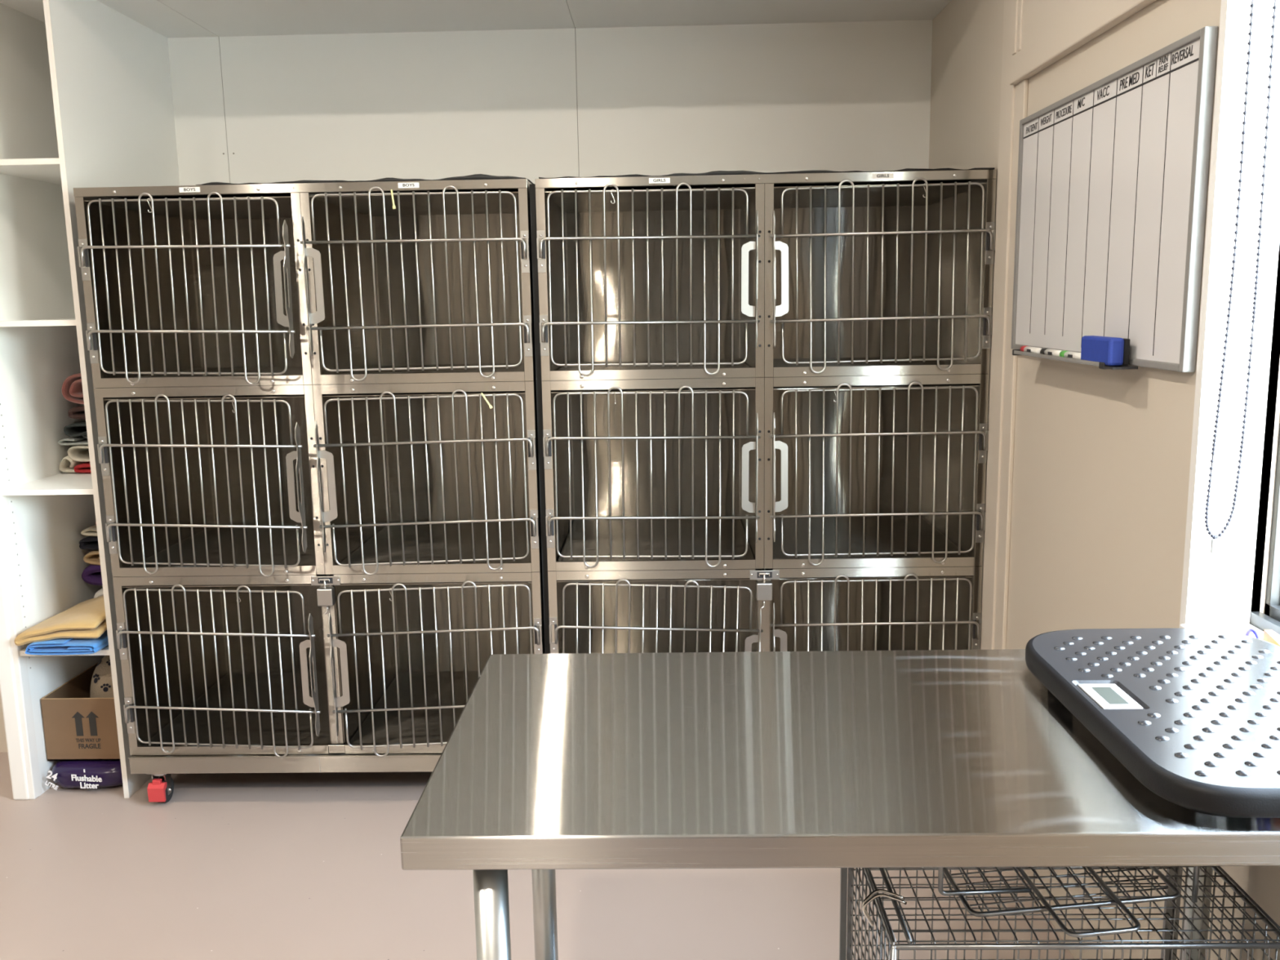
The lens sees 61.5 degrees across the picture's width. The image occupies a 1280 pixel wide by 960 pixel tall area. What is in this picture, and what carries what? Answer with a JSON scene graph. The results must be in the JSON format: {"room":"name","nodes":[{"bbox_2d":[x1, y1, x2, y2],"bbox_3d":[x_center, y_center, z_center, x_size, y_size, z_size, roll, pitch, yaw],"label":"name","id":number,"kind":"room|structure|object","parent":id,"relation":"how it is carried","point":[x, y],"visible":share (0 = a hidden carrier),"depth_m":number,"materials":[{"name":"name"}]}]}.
{"room":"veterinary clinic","nodes":[
{"label":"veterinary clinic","id":0,"kind":"room"},
{"bbox_2d":[0,691,7,751],"bbox_3d":[-3.010,0.073,0.754,2.100,2.600,5.450,-1,9,1],"label":"wall","id":1,"kind":"structure","parent":0,"point":[3,748],"depth_m":3.57,"materials":[{"name":"beige paint"}]},
{"bbox_2d":[0,0,951,37],"bbox_3d":[-1.496,-1.145,0.668,5.163,0.321,5.945,-1,9,1],"label":"ceiling","id":2,"kind":"structure","parent":0,"point":[167,18],"depth_m":3.33,"materials":[{"name":"white paint"}]},
{"bbox_2d":[0,751,1074,959],"bbox_3d":[-1.452,1.334,1.089,5.163,0.050,5.965,-1,9,1],"label":"floor","id":3,"kind":"structure","parent":0,"point":[308,865],"depth_m":2.67,"materials":[{"name":"plastic"}]},
{"bbox_2d":[44,760,122,790],"bbox_3d":[-1.679,0.881,3.416,0.260,0.089,0.336,-1,9,1],"label":"bag","id":4,"kind":"object","parent":3,"relation":"on","point":[82,774],"visible":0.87,"depth_m":3.26,"materials":[{"name":"purple plastic"}]},
{"bbox_2d":[40,662,119,760],"bbox_3d":[-1.681,0.732,3.435,0.258,0.198,0.331,-1,9,1],"label":"cardboard box","id":5,"kind":"object","parent":4,"relation":"on","point":[77,726],"visible":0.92,"depth_m":3.28,"materials":[{"name":"brown cardboard"}]},
{"bbox_2d":[72,711,84,736],"bbox_3d":[-1.704,0.740,3.269,0.040,0.078,0.001,-1,9,1],"label":"print","id":6,"kind":"object","parent":5,"relation":"on","point":[77,717],"depth_m":3.27,"materials":[{"name":"grey"}]},
{"bbox_2d":[86,711,97,735],"bbox_3d":[-1.661,0.740,3.268,0.040,0.078,0.001,-1,9,1],"label":"print","id":7,"kind":"object","parent":5,"relation":"on","point":[91,717],"depth_m":3.27,"materials":[{"name":"grey"}]},
{"bbox_2d":[89,655,114,697],"bbox_3d":[-1.651,0.683,3.447,0.176,0.274,0.250,-1,9,1],"label":"blanket","id":8,"kind":"object","parent":5,"relation":"in","point":[101,683],"visible":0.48,"depth_m":3.33,"materials":[{"name":"beige fabric"}]},
{"bbox_2d":[93,673,99,683],"bbox_3d":[-1.687,0.616,3.338,0.034,0.027,0.011,5,11,34],"label":"print","id":9,"kind":"object","parent":8,"relation":"attached to","point":[95,676],"depth_m":3.34,"materials":[{"name":"black"}]},
{"bbox_2d":[100,683,111,691],"bbox_3d":[-1.649,0.641,3.322,0.031,0.024,0.008,-1,9,1],"label":"print","id":10,"kind":"object","parent":8,"relation":"attached to","point":[104,686],"depth_m":3.32,"materials":[{"name":"black"}]},
{"bbox_2d":[0,0,179,799],"bbox_3d":[-1.720,-0.248,3.389,0.348,2.329,0.721,-1,9,1],"label":"shelving unit","id":11,"kind":"object","parent":3,"relation":"on","point":[86,100],"visible":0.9,"depth_m":3.21,"materials":[{"name":"white laminate"}]},
{"bbox_2d":[24,630,108,654],"bbox_3d":[-1.673,0.463,3.262,0.211,0.041,0.317,-1,9,1],"label":"folded towel","id":12,"kind":"object","parent":11,"relation":"on","point":[68,646],"visible":0.34,"depth_m":3.12,"materials":[{"name":"blue fabric"}]},
{"bbox_2d":[13,595,106,645],"bbox_3d":[-1.688,0.403,3.286,0.255,0.103,0.361,-1,9,1],"label":"folded towel","id":13,"kind":"object","parent":12,"relation":"on","point":[87,619],"visible":0.73,"depth_m":3.13,"materials":[{"name":"beige fabric"}]},
{"bbox_2d":[58,455,85,473],"bbox_3d":[-1.792,-0.065,3.487,0.056,0.056,0.248,-1,9,1],"label":"folded towel","id":14,"kind":"object","parent":11,"relation":"on","point":[67,465],"visible":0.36,"depth_m":3.37,"materials":[{"name":"beige fabric"}]},
{"bbox_2d":[74,462,90,472],"bbox_3d":[-1.667,-0.055,3.481,0.200,0.031,0.258,-1,9,1],"label":"folded towel","id":15,"kind":"object","parent":11,"relation":"on","point":[85,467],"visible":0.2,"depth_m":3.36,"materials":[{"name":"red fabric"}]},
{"bbox_2d":[67,444,89,462],"bbox_3d":[-1.678,-0.101,3.479,0.220,0.054,0.249,-1,9,1],"label":"folded towel","id":16,"kind":"object","parent":15,"relation":"on","point":[78,452],"visible":0.07,"depth_m":3.38,"materials":[{"name":"beige fabric"}]},
{"bbox_2d":[57,435,88,445],"bbox_3d":[-1.693,-0.139,3.474,0.247,0.026,0.248,-1,9,1],"label":"folded blanket","id":17,"kind":"object","parent":16,"relation":"on","point":[79,440],"visible":0.36,"depth_m":3.37,"materials":[{"name":"grey fabric"}]},
{"bbox_2d":[63,421,87,438],"bbox_3d":[-1.682,-0.172,3.478,0.226,0.057,0.269,-1,9,1],"label":"folded blanket","id":18,"kind":"object","parent":17,"relation":"on","point":[79,428],"visible":0.16,"depth_m":3.36,"materials":[{"name":"grey fabric"}]},
{"bbox_2d":[68,405,85,420],"bbox_3d":[-1.677,-0.227,3.473,0.222,0.048,0.239,-1,9,1],"label":"folded blanket","id":19,"kind":"object","parent":18,"relation":"on","point":[78,412],"visible":0.15,"depth_m":3.36,"materials":[{"name":"brown fabric"}]},
{"bbox_2d":[62,372,84,405],"bbox_3d":[-1.680,-0.298,3.452,0.218,0.112,0.260,-1,9,1],"label":"fleece","id":20,"kind":"object","parent":19,"relation":"on","point":[72,386],"visible":0.16,"depth_m":3.34},
{"bbox_2d":[93,588,103,599],"bbox_3d":[-1.661,0.378,3.574,0.212,0.102,0.222,-1,9,1],"label":"folded cloth","id":21,"kind":"object","parent":11,"relation":"on","point":[100,593],"visible":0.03,"depth_m":3.47,"materials":[{"name":"white fabric"}]},
{"bbox_2d":[80,564,102,586],"bbox_3d":[-1.681,0.290,3.585,0.251,0.085,0.252,-1,9,1],"label":"folded towel","id":22,"kind":"object","parent":21,"relation":"on","point":[91,575],"visible":0.14,"depth_m":3.47,"materials":[{"name":"purple fabric"}]},
{"bbox_2d":[83,550,100,564],"bbox_3d":[-1.676,0.233,3.575,0.230,0.052,0.249,-1,9,1],"label":"folded towel","id":23,"kind":"object","parent":22,"relation":"on","point":[92,557],"visible":0.06,"depth_m":3.46,"materials":[{"name":"beige fabric"}]},
{"bbox_2d":[80,536,98,551],"bbox_3d":[-1.679,0.188,3.563,0.238,0.047,0.239,-1,9,1],"label":"folded cloth","id":24,"kind":"object","parent":23,"relation":"on","point":[89,543],"visible":0.17,"depth_m":3.45,"materials":[{"name":"black fabric"}]},
{"bbox_2d":[80,524,97,536],"bbox_3d":[-1.678,0.153,3.537,0.229,0.031,0.200,-1,9,1],"label":"folded cloth","id":25,"kind":"object","parent":24,"relation":"on","point":[91,531],"visible":0.23,"depth_m":3.44,"materials":[{"name":"beige fabric"}]},
{"bbox_2d":[128,752,441,802],"bbox_3d":[-0.874,0.822,3.476,1.218,0.157,0.694,-1,9,1],"label":"base","id":26,"kind":"object","parent":3,"relation":"on","point":[161,788],"visible":0.24,"depth_m":3.13,"materials":[{"name":"metal"}]},
{"bbox_2d":[112,573,331,757],"bbox_3d":[-1.186,0.488,3.390,0.608,0.536,0.779,-1,9,1],"label":"cage","id":27,"kind":"object","parent":26,"relation":"on","point":[205,671],"visible":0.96,"depth_m":3.29,"materials":[{"name":"metal"}]},
{"bbox_2d":[93,384,324,577],"bbox_3d":[-1.195,-0.041,3.300,0.609,0.536,0.783,-1,9,1],"label":"cage","id":28,"kind":"object","parent":27,"relation":"on","point":[193,486],"visible":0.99,"depth_m":3.21,"materials":[{"name":"metal"}]},
{"bbox_2d":[74,191,312,387],"bbox_3d":[-1.204,-0.571,3.214,0.609,0.535,0.779,-1,9,1],"label":"cage","id":29,"kind":"object","parent":28,"relation":"on","point":[209,290],"visible":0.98,"depth_m":3.17,"materials":[{"name":"metal"}]},
{"bbox_2d":[146,198,151,213],"bbox_3d":[-1.306,-0.731,2.868,0.012,0.038,0.003,-4,10,-18],"label":"s-hook","id":30,"kind":"object","parent":29,"relation":"attached to","point":[147,198],"visible":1,"depth_m":2.87,"materials":[{"name":"silver metal"}]},
{"bbox_2d":[73,178,528,197],"bbox_3d":[-0.910,-0.781,2.883,1.220,0.024,0.028,-1,9,1],"label":"strip","id":31,"kind":"object","parent":29,"relation":"attached to","point":[500,184],"visible":1,"depth_m":2.87,"materials":[{"name":"metal"}]},
{"bbox_2d":[311,576,345,753],"bbox_3d":[-0.886,0.533,3.093,0.082,0.531,0.040,-1,9,1],"label":"post","id":32,"kind":"object","parent":26,"relation":"on","point":[326,593],"visible":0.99,"depth_m":3.09,"materials":[{"name":"metal"}]},
{"bbox_2d":[327,566,544,756],"bbox_3d":[-0.575,0.480,3.374,0.608,0.536,0.780,-1,9,1],"label":"cage","id":33,"kind":"object","parent":26,"relation":"on","point":[411,664],"visible":0.7,"depth_m":3.35,"materials":[{"name":"metal"}]},
{"bbox_2d":[312,379,542,575],"bbox_3d":[-0.585,-0.049,3.286,0.609,0.536,0.783,-1,9,1],"label":"cage","id":34,"kind":"object","parent":33,"relation":"on","point":[413,477],"visible":0.99,"depth_m":3.29,"materials":[{"name":"metal"}]},
{"bbox_2d":[299,181,535,384],"bbox_3d":[-0.594,-0.579,3.198,0.609,0.535,0.782,-1,9,1],"label":"cage","id":35,"kind":"object","parent":34,"relation":"on","point":[437,286],"visible":0.98,"depth_m":3.29,"materials":[{"name":"metal"}]},
{"bbox_2d":[195,173,533,185],"bbox_3d":[-0.741,-0.857,3.184,0.885,0.019,0.644,-1,9,1],"label":"sheet","id":36,"kind":"object","parent":35,"relation":"on","point":[477,176],"visible":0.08,"depth_m":2.87,"materials":[{"name":"black"}]},
{"bbox_2d":[391,189,395,208],"bbox_3d":[-0.648,-0.737,2.824,0.011,0.050,0.013,-6,11,-27],"label":"tag","id":37,"kind":"object","parent":35,"relation":"attached to","point":[392,194],"visible":1,"depth_m":2.82,"materials":[{"name":"beige"}]},
{"bbox_2d":[480,392,492,408],"bbox_3d":[-0.416,-0.215,2.923,0.030,0.045,0.014,1,10,15],"label":"tag","id":38,"kind":"object","parent":34,"relation":"attached to","point":[482,393],"visible":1,"depth_m":2.92,"materials":[{"name":"beige plastic"}]},
{"bbox_2d":[528,183,550,653],"bbox_3d":[-0.267,0.025,3.328,0.016,1.760,0.600,-1,9,1],"label":"strip","id":39,"kind":"object","parent":3,"relation":"on","point":[532,187],"visible":0.25,"depth_m":2.99,"materials":[{"name":"black"}]},
{"bbox_2d":[400,648,1279,959],"bbox_3d":[0.344,0.757,1.448,1.152,0.906,0.582,-1,9,1],"label":"examination table","id":40,"kind":"object","parent":3,"relation":"on","point":[915,758],"visible":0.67,"depth_m":1.23,"materials":[{"name":"metal"}]},
{"bbox_2d":[839,866,1279,959],"bbox_3d":[0.510,0.634,1.385,0.481,0.504,0.321,-1,9,1],"label":"wire crate","id":41,"kind":"object","parent":40,"relation":"on","point":[1170,944],"visible":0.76,"depth_m":1.30,"materials":[{"name":"grey metal"}]},
{"bbox_2d":[1025,627,1279,817],"bbox_3d":[0.723,0.285,1.346,0.361,0.046,0.549,-1,9,1],"label":"scale","id":42,"kind":"object","parent":40,"relation":"on","point":[1193,714],"visible":1,"depth_m":1.31,"materials":[{"name":"black"}]},
{"bbox_3d":[0.367,0.804,3.454,1.218,0.157,0.694,-1,9,1],"label":"cage base","id":43,"kind":"object","parent":3,"relation":"on","visible":0},
{"bbox_2d":[547,568,763,653],"bbox_3d":[0.055,0.467,3.391,0.608,0.538,0.733,-1,9,1],"label":"cage","id":44,"kind":"object","parent":43,"relation":"on","point":[706,610],"visible":0.39,"depth_m":3.72,"materials":[{"name":"metal"}]},
{"bbox_2d":[542,377,764,571],"bbox_3d":[0.046,-0.063,3.303,0.609,0.536,0.733,-1,9,1],"label":"cage","id":45,"kind":"object","parent":44,"relation":"on","point":[669,475],"visible":0.98,"depth_m":3.42,"materials":[{"name":"metal"}]},
{"bbox_2d":[535,182,764,380],"bbox_3d":[0.037,-0.593,3.217,0.609,0.535,0.729,-1,9,1],"label":"cage","id":46,"kind":"object","parent":45,"relation":"on","point":[660,282],"visible":1,"depth_m":3.51,"materials":[{"name":"metal"}]},
{"bbox_2d":[534,169,996,188],"bbox_3d":[0.331,-0.800,2.861,1.220,0.024,0.028,-1,9,1],"label":"strip","id":47,"kind":"object","parent":46,"relation":"attached to","point":[958,175],"visible":1,"depth_m":2.85,"materials":[{"name":"metal"}]},
{"bbox_2d":[750,569,779,651],"bbox_3d":[0.354,0.515,3.071,0.082,0.531,0.040,-1,9,1],"label":"post","id":48,"kind":"object","parent":43,"relation":"on","point":[763,584],"visible":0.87,"depth_m":3.03,"materials":[{"name":"metal"}]},
{"bbox_2d":[762,565,982,651],"bbox_3d":[0.666,0.458,3.377,0.608,0.536,0.730,-1,9,1],"label":"cage","id":49,"kind":"object","parent":43,"relation":"on","point":[917,607],"visible":0.38,"depth_m":3.58,"materials":[{"name":"metal"}]},
{"bbox_2d":[764,373,989,568],"bbox_3d":[0.656,-0.072,3.289,0.609,0.536,0.731,-1,9,1],"label":"cage","id":50,"kind":"object","parent":49,"relation":"on","point":[891,473],"visible":0.97,"depth_m":3.23,"materials":[{"name":"metal"}]},
{"bbox_2d":[764,177,995,377],"bbox_3d":[0.647,-0.601,3.203,0.609,0.535,0.729,-1,9,1],"label":"cage","id":51,"kind":"object","parent":50,"relation":"on","point":[863,278],"visible":0.97,"depth_m":3.26,"materials":[{"name":"metal"}]},
{"bbox_2d":[538,167,995,178],"bbox_3d":[0.339,-0.874,3.166,1.205,0.021,0.644,-1,9,1],"label":"sheet","id":52,"kind":"object","parent":51,"relation":"on","point":[717,172],"visible":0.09,"depth_m":2.85,"materials":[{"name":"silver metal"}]},
{"bbox_2d":[167,19,932,185],"bbox_3d":[-0.486,-0.340,3.753,2.913,2.349,0.081,-1,9,1],"label":"wall","id":53,"kind":"structure","parent":0,"point":[531,104],"depth_m":3.56,"materials":[{"name":"white paint"}]},
{"bbox_2d":[928,0,1279,959],"bbox_3d":[0.991,-0.013,0.853,0.170,2.600,5.845,-1,9,1],"label":"wall","id":54,"kind":"structure","parent":0,"point":[1101,463],"depth_m":2.22,"materials":[{"name":"beige paint"}]},
{"bbox_2d":[981,0,1028,649],"bbox_3d":[0.941,-0.332,2.781,0.013,2.600,0.180,-1,9,1],"label":"trim","id":55,"kind":"structure","parent":54,"relation":"attached to","point":[1014,98],"depth_m":2.78,"materials":[{"name":"beige paint"}]},
{"bbox_2d":[1008,0,1156,84],"bbox_3d":[0.904,-1.198,2.035,0.029,0.645,1.160,-1,9,1],"label":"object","id":56,"kind":"structure","parent":54,"relation":"attached to","point":[1044,32],"depth_m":2.35,"materials":[{"name":"beige paint"}]},
{"bbox_2d":[1011,26,1217,372],"bbox_3d":[0.897,-0.519,2.193,0.068,0.554,0.900,-1,9,1],"label":"whiteboard","id":57,"kind":"object","parent":54,"relation":"attached to","point":[1113,180],"visible":0.98,"depth_m":2.03,"materials":[{"name":"white plastic"}]},
{"bbox_2d":[1020,345,1041,353],"bbox_3d":[0.888,-0.294,2.442,0.017,0.017,0.112,-1,9,1],"label":"marker","id":58,"kind":"object","parent":57,"relation":"on","point":[1024,348],"visible":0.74,"depth_m":2.43,"materials":[{"name":"white plastic"}]},
{"bbox_2d":[1040,347,1062,356],"bbox_3d":[0.885,-0.272,2.309,0.017,0.017,0.112,-1,9,1],"label":"marker","id":59,"kind":"object","parent":57,"relation":"on","point":[1043,351],"visible":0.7,"depth_m":2.30,"materials":[{"name":"white plastic"}]},
{"bbox_2d":[1059,350,1080,359],"bbox_3d":[0.883,-0.253,2.195,0.017,0.017,0.112,-1,9,1],"label":"marker","id":60,"kind":"object","parent":57,"relation":"on","point":[1064,353],"visible":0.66,"depth_m":2.19,"materials":[{"name":"white plastic"}]},
{"bbox_2d":[1012,349,1137,369],"bbox_3d":[0.892,-0.254,2.248,0.048,0.014,0.570,-1,9,1],"label":"tray","id":61,"kind":"object","parent":57,"relation":"on","point":[1133,357],"depth_m":2.11,"materials":[{"name":"grey metal"}]},
{"bbox_2d":[1080,335,1129,365],"bbox_3d":[0.884,-0.247,2.050,0.038,0.052,0.142,-1,9,1],"label":"eraser","id":62,"kind":"object","parent":57,"relation":"on","point":[1112,351],"visible":0.98,"depth_m":2.00,"materials":[{"name":"blue plastic"}]},
{"bbox_2d":[1179,0,1279,639],"bbox_3d":[0.983,-0.281,1.141,0.172,1.305,1.240,-1,9,1],"label":"window","id":63,"kind":"structure","parent":54,"relation":"in","point":[1228,579],"depth_m":1.76,"materials":[{"name":"white"}]},
{"bbox_2d":[1204,0,1276,556],"bbox_3d":[0.943,-0.362,1.686,0.058,0.989,0.007,-1,9,1],"label":"chain","id":64,"kind":"object","parent":63,"relation":"hanging from","point":[1214,544],"visible":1,"depth_m":1.70,"materials":[{"name":"black"}]},
{"bbox_2d":[1235,623,1279,646],"bbox_3d":[0.986,0.256,1.661,0.060,0.034,0.150,-1,9,1],"label":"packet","id":65,"kind":"object","parent":63,"relation":"on","point":[1270,636],"visible":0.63,"depth_m":1.68,"materials":[{"name":"white plastic"}]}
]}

